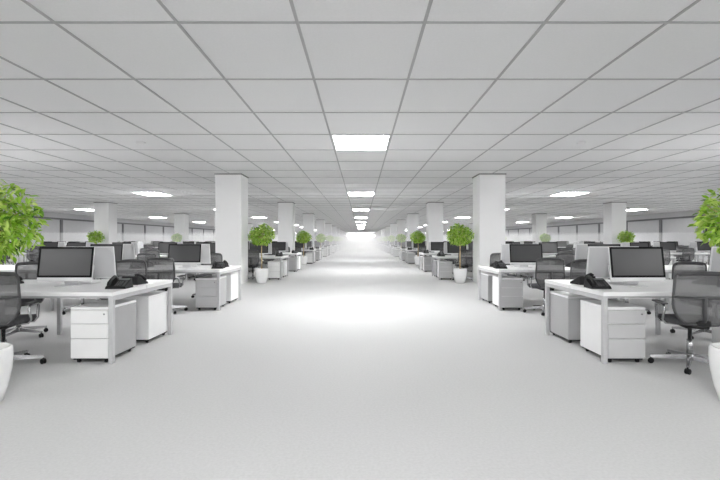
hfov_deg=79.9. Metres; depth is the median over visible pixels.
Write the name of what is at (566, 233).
window
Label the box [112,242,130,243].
desktop computer
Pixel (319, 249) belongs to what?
desk
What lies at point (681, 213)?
wall
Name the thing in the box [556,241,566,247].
desktop computer
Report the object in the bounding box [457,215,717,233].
trim
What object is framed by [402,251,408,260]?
drawer pedestal
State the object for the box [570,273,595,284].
desk phone
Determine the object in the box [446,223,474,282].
potted tree
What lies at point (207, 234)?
window
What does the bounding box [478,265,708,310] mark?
desk
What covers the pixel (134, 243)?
desktop computer
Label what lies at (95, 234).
potted tree
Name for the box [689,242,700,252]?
desktop computer
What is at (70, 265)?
desktop computer
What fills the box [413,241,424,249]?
desktop computer
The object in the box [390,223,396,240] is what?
column
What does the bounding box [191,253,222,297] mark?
office chair
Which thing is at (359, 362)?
floor
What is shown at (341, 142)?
recessed light
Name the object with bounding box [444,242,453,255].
desktop computer
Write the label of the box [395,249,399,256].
drawer pedestal
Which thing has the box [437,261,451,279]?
drawer pedestal
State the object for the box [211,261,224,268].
desk phone
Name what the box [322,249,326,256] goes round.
drawer pedestal
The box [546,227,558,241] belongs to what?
window
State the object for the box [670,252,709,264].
desk
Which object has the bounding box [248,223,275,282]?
potted tree
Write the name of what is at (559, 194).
diffuser
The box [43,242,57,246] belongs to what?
desktop computer
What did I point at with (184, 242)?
desktop computer
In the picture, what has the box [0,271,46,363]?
office chair
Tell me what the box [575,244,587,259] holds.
desktop computer
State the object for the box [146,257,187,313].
office chair
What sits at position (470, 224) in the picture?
column
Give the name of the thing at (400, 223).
column
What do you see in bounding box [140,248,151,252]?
office chair
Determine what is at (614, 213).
column
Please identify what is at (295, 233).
wall
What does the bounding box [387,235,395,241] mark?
potted tree
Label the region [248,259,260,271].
drawer pedestal
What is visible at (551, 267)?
office chair
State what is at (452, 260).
office chair
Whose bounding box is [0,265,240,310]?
desk
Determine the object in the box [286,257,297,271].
drawer pedestal
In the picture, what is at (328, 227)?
column
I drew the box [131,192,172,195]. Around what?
recessed light
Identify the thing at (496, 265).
desk phone
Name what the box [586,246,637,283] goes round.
desktop computer
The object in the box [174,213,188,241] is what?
column
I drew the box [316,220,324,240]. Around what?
column
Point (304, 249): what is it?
desk
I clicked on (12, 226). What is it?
potted tree
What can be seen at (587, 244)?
desktop computer
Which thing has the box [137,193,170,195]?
diffuser
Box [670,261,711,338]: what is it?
office chair
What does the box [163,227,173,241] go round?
window
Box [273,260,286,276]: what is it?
drawer pedestal
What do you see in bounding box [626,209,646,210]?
recessed light
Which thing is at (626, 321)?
drawer pedestal
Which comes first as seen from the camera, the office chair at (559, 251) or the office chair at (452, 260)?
the office chair at (559, 251)
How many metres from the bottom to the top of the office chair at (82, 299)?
0.962 m
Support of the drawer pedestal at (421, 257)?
on the floor
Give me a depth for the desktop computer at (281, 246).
17.32 m
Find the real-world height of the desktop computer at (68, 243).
0.446 m
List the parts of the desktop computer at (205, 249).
casing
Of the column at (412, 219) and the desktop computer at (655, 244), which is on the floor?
the column at (412, 219)
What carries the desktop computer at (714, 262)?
on the desk at (658, 290)
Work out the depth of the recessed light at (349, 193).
17.20 m
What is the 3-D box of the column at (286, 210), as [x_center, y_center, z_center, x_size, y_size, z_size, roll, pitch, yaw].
[-3.745,-0.313,21.651,0.770,3.126,0.770,0,0,0]
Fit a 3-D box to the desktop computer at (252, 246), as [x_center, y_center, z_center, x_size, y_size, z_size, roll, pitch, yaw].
[-3.336,0.302,14.090,0.618,0.446,0.180,0,0,1]
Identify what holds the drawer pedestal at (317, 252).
on the floor
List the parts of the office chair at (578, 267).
frame, backrest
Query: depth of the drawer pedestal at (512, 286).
7.61 m
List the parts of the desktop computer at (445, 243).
casing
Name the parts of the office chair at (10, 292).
backrest, frame, seat, armrest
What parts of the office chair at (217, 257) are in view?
seat, backrest, frame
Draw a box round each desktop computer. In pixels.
[37,247,94,286]
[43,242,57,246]
[58,242,65,246]
[64,246,116,283]
[67,242,85,245]
[90,244,123,261]
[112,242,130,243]
[122,244,134,259]
[131,242,138,253]
[138,242,143,250]
[153,241,162,247]
[158,242,176,255]
[168,244,201,267]
[183,241,193,243]
[191,244,210,266]
[203,242,214,252]
[249,242,268,255]
[262,242,271,255]
[272,242,285,252]
[295,241,304,248]
[407,241,411,247]
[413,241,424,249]
[431,242,443,252]
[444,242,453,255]
[447,242,465,255]
[468,242,472,249]
[501,244,519,266]
[509,244,542,267]
[538,242,557,255]
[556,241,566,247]
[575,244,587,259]
[584,242,602,243]
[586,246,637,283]
[587,244,619,248]
[608,247,665,286]
[629,242,648,246]
[653,242,659,246]
[659,242,675,251]
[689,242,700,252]
[697,242,710,252]
[708,246,719,271]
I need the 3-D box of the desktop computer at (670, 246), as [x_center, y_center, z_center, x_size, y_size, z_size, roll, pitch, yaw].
[12.345,0.302,17.347,0.618,0.446,0.180,0,0,1]
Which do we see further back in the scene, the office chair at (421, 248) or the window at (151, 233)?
the window at (151, 233)
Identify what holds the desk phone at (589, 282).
on the desk at (658, 290)
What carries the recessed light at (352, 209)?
in the ceiling
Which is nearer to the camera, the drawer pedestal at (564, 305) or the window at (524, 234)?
the drawer pedestal at (564, 305)
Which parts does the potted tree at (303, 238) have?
pot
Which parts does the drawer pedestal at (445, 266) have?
drawer, drawer, drawer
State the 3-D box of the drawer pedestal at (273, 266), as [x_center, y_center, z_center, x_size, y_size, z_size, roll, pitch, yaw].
[-2.740,0.964,13.763,0.380,0.572,0.554,0,0,0]
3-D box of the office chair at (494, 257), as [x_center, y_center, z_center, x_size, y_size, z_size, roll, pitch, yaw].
[3.138,0.769,9.470,0.674,0.962,0.646,0,0,31]
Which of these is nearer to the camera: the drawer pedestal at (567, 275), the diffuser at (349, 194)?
the drawer pedestal at (567, 275)
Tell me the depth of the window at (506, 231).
61.79 m
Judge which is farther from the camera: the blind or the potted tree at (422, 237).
the blind
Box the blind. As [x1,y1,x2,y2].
[600,224,602,240]
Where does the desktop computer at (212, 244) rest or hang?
on the desk at (165, 256)
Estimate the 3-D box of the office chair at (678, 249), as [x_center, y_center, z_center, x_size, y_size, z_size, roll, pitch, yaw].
[13.936,0.769,18.649,0.655,0.961,0.629,0,0,27]
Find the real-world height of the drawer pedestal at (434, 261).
0.572 m
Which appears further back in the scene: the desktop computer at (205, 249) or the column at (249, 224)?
the column at (249, 224)
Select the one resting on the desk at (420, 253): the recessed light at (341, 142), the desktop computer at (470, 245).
the desktop computer at (470, 245)
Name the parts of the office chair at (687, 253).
backrest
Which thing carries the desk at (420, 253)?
on the floor
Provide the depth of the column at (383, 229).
67.07 m
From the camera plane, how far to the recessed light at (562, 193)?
17.20 m
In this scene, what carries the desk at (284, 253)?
on the floor
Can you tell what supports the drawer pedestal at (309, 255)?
on the floor
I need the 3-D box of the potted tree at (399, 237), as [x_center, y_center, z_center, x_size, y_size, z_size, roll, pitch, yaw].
[2.875,0.376,30.811,0.826,1.748,0.792,0,0,17]
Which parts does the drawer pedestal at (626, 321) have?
drawer, drawer, drawer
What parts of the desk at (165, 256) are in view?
leg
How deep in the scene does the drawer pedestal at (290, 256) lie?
17.67 m
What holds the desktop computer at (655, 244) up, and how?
on the desk at (671, 253)
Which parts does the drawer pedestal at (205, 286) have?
drawer, drawer, drawer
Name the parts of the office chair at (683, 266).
backrest, frame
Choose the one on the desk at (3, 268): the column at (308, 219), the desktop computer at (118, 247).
the desktop computer at (118, 247)
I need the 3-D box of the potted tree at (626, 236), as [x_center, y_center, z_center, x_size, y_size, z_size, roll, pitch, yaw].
[12.815,0.376,20.787,0.792,1.748,0.826,0,0,-44]
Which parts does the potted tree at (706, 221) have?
pot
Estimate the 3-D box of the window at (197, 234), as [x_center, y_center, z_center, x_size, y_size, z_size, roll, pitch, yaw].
[-21.060,-0.255,55.440,0.120,2.310,3.900,0,0,0]
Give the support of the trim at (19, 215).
attached to the wall at (46, 214)
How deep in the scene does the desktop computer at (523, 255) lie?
8.14 m
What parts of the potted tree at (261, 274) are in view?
pot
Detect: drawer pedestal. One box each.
[71,300,135,361]
[118,291,167,342]
[175,273,191,279]
[195,276,225,309]
[212,272,237,302]
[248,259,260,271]
[268,261,282,279]
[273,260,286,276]
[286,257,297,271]
[290,256,299,269]
[305,253,312,263]
[312,251,318,260]
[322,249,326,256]
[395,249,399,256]
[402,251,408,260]
[408,253,414,263]
[420,256,430,269]
[423,257,434,271]
[433,260,446,276]
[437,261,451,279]
[481,272,506,302]
[492,276,522,309]
[550,291,598,342]
[554,273,569,290]
[580,300,644,361]
[712,327,719,342]
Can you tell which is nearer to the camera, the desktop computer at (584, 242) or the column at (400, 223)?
the desktop computer at (584, 242)
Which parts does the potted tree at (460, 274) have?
pot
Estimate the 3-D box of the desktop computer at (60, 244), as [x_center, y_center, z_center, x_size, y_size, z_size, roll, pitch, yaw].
[-12.454,0.302,17.645,0.618,0.446,0.180,0,0,1]
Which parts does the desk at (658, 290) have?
leg, cross rail, leg, long rail, leg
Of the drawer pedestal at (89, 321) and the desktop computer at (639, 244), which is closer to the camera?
the drawer pedestal at (89, 321)
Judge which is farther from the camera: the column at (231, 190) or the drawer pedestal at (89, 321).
the column at (231, 190)
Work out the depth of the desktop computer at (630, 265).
4.87 m
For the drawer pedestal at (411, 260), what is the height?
0.572 m
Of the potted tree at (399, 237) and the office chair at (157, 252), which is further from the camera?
the potted tree at (399, 237)
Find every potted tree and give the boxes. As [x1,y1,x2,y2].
[0,179,50,401]
[86,230,104,243]
[171,233,181,241]
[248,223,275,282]
[296,231,311,264]
[316,234,325,256]
[326,235,333,252]
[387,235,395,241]
[395,234,405,256]
[409,230,425,264]
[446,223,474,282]
[540,233,550,241]
[617,230,634,242]
[687,188,719,399]
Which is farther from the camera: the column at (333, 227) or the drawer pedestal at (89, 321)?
the column at (333, 227)
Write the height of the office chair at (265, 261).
0.962 m
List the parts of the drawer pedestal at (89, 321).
drawer, drawer, drawer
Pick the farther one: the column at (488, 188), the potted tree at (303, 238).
the potted tree at (303, 238)
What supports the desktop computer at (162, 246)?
on the desk at (165, 256)
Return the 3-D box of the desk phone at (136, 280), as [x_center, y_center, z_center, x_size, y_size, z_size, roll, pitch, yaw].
[-2.692,0.456,5.125,0.210,0.139,0.211,0,0,8]
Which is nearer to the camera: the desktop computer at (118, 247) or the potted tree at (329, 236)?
the desktop computer at (118, 247)
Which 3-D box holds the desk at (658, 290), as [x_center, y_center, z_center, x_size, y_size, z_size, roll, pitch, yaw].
[4.675,0.887,5.025,4.466,0.725,1.390,0,0,0]
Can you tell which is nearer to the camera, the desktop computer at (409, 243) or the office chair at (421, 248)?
the office chair at (421, 248)
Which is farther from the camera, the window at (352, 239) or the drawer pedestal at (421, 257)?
the window at (352, 239)
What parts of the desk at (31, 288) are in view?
leg, long rail, leg, cross rail, leg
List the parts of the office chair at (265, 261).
backrest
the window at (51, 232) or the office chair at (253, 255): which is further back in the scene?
the window at (51, 232)
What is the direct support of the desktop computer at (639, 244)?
on the desk at (433, 256)
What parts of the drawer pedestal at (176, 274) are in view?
drawer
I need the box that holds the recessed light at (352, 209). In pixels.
[352,209,369,210]
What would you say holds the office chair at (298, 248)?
on the floor
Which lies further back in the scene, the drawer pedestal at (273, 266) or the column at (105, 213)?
the column at (105, 213)
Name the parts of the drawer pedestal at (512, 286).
drawer, drawer, drawer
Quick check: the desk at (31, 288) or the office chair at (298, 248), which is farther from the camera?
the office chair at (298, 248)
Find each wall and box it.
[3,210,277,260]
[295,233,425,240]
[443,209,711,260]
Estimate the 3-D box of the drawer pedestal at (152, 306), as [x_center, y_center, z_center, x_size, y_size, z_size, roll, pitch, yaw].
[-2.740,0.964,5.443,0.380,0.572,0.554,0,0,0]
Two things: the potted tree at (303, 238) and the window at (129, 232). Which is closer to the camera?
the potted tree at (303, 238)
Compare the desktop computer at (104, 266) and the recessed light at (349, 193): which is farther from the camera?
the recessed light at (349, 193)
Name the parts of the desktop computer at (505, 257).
casing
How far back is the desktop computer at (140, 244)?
17.64 m
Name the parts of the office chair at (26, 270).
frame, backrest, seat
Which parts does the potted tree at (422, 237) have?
pot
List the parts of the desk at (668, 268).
leg, cross rail, leg, long rail, leg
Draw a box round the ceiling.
[0,0,719,232]
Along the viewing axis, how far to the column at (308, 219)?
30.44 m
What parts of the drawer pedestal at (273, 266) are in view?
drawer, drawer, drawer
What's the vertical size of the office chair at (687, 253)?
0.961 m
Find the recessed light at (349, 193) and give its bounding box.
[347,192,374,195]
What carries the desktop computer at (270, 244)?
on the desk at (165, 256)
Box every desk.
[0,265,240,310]
[12,252,26,264]
[20,279,172,363]
[92,255,288,279]
[135,252,301,271]
[301,249,315,263]
[314,248,321,260]
[405,249,417,263]
[419,252,554,271]
[432,255,675,279]
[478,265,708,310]
[545,279,672,363]
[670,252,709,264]
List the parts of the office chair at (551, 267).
armrest, seat, frame, backrest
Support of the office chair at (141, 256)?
on the floor
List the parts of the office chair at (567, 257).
frame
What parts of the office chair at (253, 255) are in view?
backrest, frame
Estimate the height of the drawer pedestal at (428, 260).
0.572 m
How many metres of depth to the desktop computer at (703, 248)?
17.31 m
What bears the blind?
attached to the window at (601, 225)
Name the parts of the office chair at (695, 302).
armrest, seat, frame, backrest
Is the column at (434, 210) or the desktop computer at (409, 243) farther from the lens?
the desktop computer at (409, 243)
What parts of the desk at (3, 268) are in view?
leg, long rail, leg, cross rail, leg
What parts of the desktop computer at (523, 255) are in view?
casing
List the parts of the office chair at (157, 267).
backrest, frame, seat, armrest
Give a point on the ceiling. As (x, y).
(259, 90)
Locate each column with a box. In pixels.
[93,202,116,243]
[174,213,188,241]
[214,173,248,283]
[248,223,251,240]
[277,202,294,256]
[303,213,314,255]
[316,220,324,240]
[325,223,331,246]
[332,226,335,236]
[336,228,339,236]
[382,228,385,236]
[386,226,389,237]
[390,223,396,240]
[397,220,404,240]
[407,213,418,255]
[426,202,443,259]
[469,223,472,240]
[472,173,505,282]
[532,213,546,241]
[603,202,626,245]
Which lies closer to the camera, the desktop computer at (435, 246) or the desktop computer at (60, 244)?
the desktop computer at (435, 246)
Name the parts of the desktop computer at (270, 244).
casing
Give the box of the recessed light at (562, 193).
[549,192,590,195]
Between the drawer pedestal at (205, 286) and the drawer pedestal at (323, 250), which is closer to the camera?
the drawer pedestal at (205, 286)
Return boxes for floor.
[0,245,719,479]
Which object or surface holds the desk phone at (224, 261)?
on the desk at (3, 268)
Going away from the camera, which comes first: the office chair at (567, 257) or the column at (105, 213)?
the office chair at (567, 257)
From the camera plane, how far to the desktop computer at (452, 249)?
14.04 m
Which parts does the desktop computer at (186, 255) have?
casing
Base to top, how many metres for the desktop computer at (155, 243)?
0.446 m
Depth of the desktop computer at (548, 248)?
14.03 m
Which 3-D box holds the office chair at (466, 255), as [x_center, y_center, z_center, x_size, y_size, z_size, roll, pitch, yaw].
[3.190,0.769,13.352,0.674,0.962,0.646,0,0,25]
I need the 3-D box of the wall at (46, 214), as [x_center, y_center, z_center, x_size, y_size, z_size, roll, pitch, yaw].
[-21.125,-0.313,51.500,0.250,3.126,121.000,0,0,0]
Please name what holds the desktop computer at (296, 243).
on the desk at (304, 249)
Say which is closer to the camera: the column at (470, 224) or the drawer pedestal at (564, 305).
the drawer pedestal at (564, 305)
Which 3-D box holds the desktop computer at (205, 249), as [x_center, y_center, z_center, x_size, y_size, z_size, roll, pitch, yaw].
[-3.294,0.302,8.475,0.618,0.446,0.180,0,0,1]
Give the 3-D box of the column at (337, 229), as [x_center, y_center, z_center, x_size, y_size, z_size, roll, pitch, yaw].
[-3.745,-0.313,67.431,0.770,3.126,0.770,0,0,0]
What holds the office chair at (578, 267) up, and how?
on the floor
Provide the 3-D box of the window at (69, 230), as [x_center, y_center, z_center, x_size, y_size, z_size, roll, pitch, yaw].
[-21.060,-0.255,32.040,0.120,2.310,3.900,0,0,0]
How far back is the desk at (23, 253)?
16.76 m
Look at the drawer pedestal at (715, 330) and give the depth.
4.83 m
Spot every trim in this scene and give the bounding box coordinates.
[19,215,268,233]
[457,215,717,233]
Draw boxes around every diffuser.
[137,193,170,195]
[348,193,373,195]
[551,193,584,195]
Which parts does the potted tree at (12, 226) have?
pot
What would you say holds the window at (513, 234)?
in the wall at (681, 213)
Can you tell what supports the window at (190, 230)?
in the wall at (46, 214)
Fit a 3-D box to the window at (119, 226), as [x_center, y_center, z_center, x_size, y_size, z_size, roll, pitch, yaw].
[-21.060,-0.255,35.940,0.120,2.310,3.900,0,0,0]
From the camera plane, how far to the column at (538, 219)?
30.44 m
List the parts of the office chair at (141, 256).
backrest, frame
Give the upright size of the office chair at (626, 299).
0.962 m
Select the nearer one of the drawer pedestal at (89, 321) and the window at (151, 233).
the drawer pedestal at (89, 321)
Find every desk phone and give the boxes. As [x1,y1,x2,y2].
[105,275,132,288]
[122,273,147,284]
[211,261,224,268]
[217,260,228,266]
[493,261,506,268]
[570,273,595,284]
[584,275,611,288]
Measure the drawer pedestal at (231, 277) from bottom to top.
0.572 m
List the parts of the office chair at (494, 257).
frame, backrest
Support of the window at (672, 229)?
in the wall at (681, 213)
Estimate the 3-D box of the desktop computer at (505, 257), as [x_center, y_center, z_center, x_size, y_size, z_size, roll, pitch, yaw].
[3.082,0.302,8.473,0.618,0.446,0.180,0,0,1]
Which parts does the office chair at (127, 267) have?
backrest, frame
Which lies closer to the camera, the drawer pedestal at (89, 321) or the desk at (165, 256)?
the drawer pedestal at (89, 321)
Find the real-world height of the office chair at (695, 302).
0.962 m
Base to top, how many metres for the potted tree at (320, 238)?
1.748 m
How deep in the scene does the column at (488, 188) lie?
12.13 m
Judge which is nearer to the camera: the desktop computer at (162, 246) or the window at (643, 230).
the desktop computer at (162, 246)
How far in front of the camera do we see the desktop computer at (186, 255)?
8.16 m
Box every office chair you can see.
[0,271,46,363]
[6,261,47,337]
[27,248,38,260]
[62,278,100,314]
[99,259,146,299]
[137,253,156,261]
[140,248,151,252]
[145,250,159,256]
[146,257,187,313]
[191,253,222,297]
[248,250,260,278]
[262,248,275,267]
[295,246,300,255]
[417,246,425,255]
[443,250,457,273]
[452,249,472,279]
[490,253,516,276]
[523,257,564,315]
[556,253,574,264]
[558,250,571,252]
[570,259,617,299]
[608,278,650,314]
[648,271,719,374]
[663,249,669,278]
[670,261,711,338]
[674,247,683,258]
[675,248,694,261]
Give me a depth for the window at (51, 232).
29.15 m
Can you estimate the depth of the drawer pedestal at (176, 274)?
13.51 m
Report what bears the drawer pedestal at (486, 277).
on the floor
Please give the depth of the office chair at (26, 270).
5.78 m
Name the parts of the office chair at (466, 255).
frame, backrest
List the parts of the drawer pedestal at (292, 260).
drawer, drawer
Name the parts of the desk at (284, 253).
leg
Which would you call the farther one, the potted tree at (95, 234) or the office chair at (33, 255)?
the potted tree at (95, 234)
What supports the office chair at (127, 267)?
on the floor
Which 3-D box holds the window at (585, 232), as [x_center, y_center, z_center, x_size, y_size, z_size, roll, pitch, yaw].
[21.060,-0.255,39.840,0.120,2.310,3.900,0,0,0]
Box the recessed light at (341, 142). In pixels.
[331,135,390,150]
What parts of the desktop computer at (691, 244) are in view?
casing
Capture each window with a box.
[17,218,59,251]
[60,220,93,240]
[117,224,121,240]
[122,224,143,241]
[144,225,162,243]
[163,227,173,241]
[189,229,191,240]
[192,229,202,241]
[203,229,212,241]
[347,235,374,244]
[505,230,508,240]
[509,229,518,241]
[519,229,529,240]
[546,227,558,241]
[559,225,577,243]
[578,224,599,241]
[600,222,627,240]
[628,220,661,240]
[662,217,706,245]
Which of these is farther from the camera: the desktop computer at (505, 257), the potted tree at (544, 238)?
the potted tree at (544, 238)
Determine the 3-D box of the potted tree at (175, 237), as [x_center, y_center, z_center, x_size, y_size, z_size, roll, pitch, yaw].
[-12.825,0.376,29.943,0.826,1.748,0.792,0,0,40]
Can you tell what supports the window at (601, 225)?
in the wall at (681, 213)
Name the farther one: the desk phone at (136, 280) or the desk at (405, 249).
the desk at (405, 249)
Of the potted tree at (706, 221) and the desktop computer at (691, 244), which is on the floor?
the potted tree at (706, 221)
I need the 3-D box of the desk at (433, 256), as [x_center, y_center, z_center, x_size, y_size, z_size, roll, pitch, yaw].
[6.165,0.887,14.181,7.446,0.725,1.390,0,0,0]
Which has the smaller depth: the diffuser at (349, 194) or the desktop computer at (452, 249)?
the desktop computer at (452, 249)
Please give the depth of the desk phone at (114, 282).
4.67 m
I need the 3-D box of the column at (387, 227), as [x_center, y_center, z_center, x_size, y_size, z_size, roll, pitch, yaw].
[3.710,-0.313,58.275,0.770,3.126,0.770,0,0,0]
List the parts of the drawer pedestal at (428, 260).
drawer, drawer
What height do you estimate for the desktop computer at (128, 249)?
0.446 m

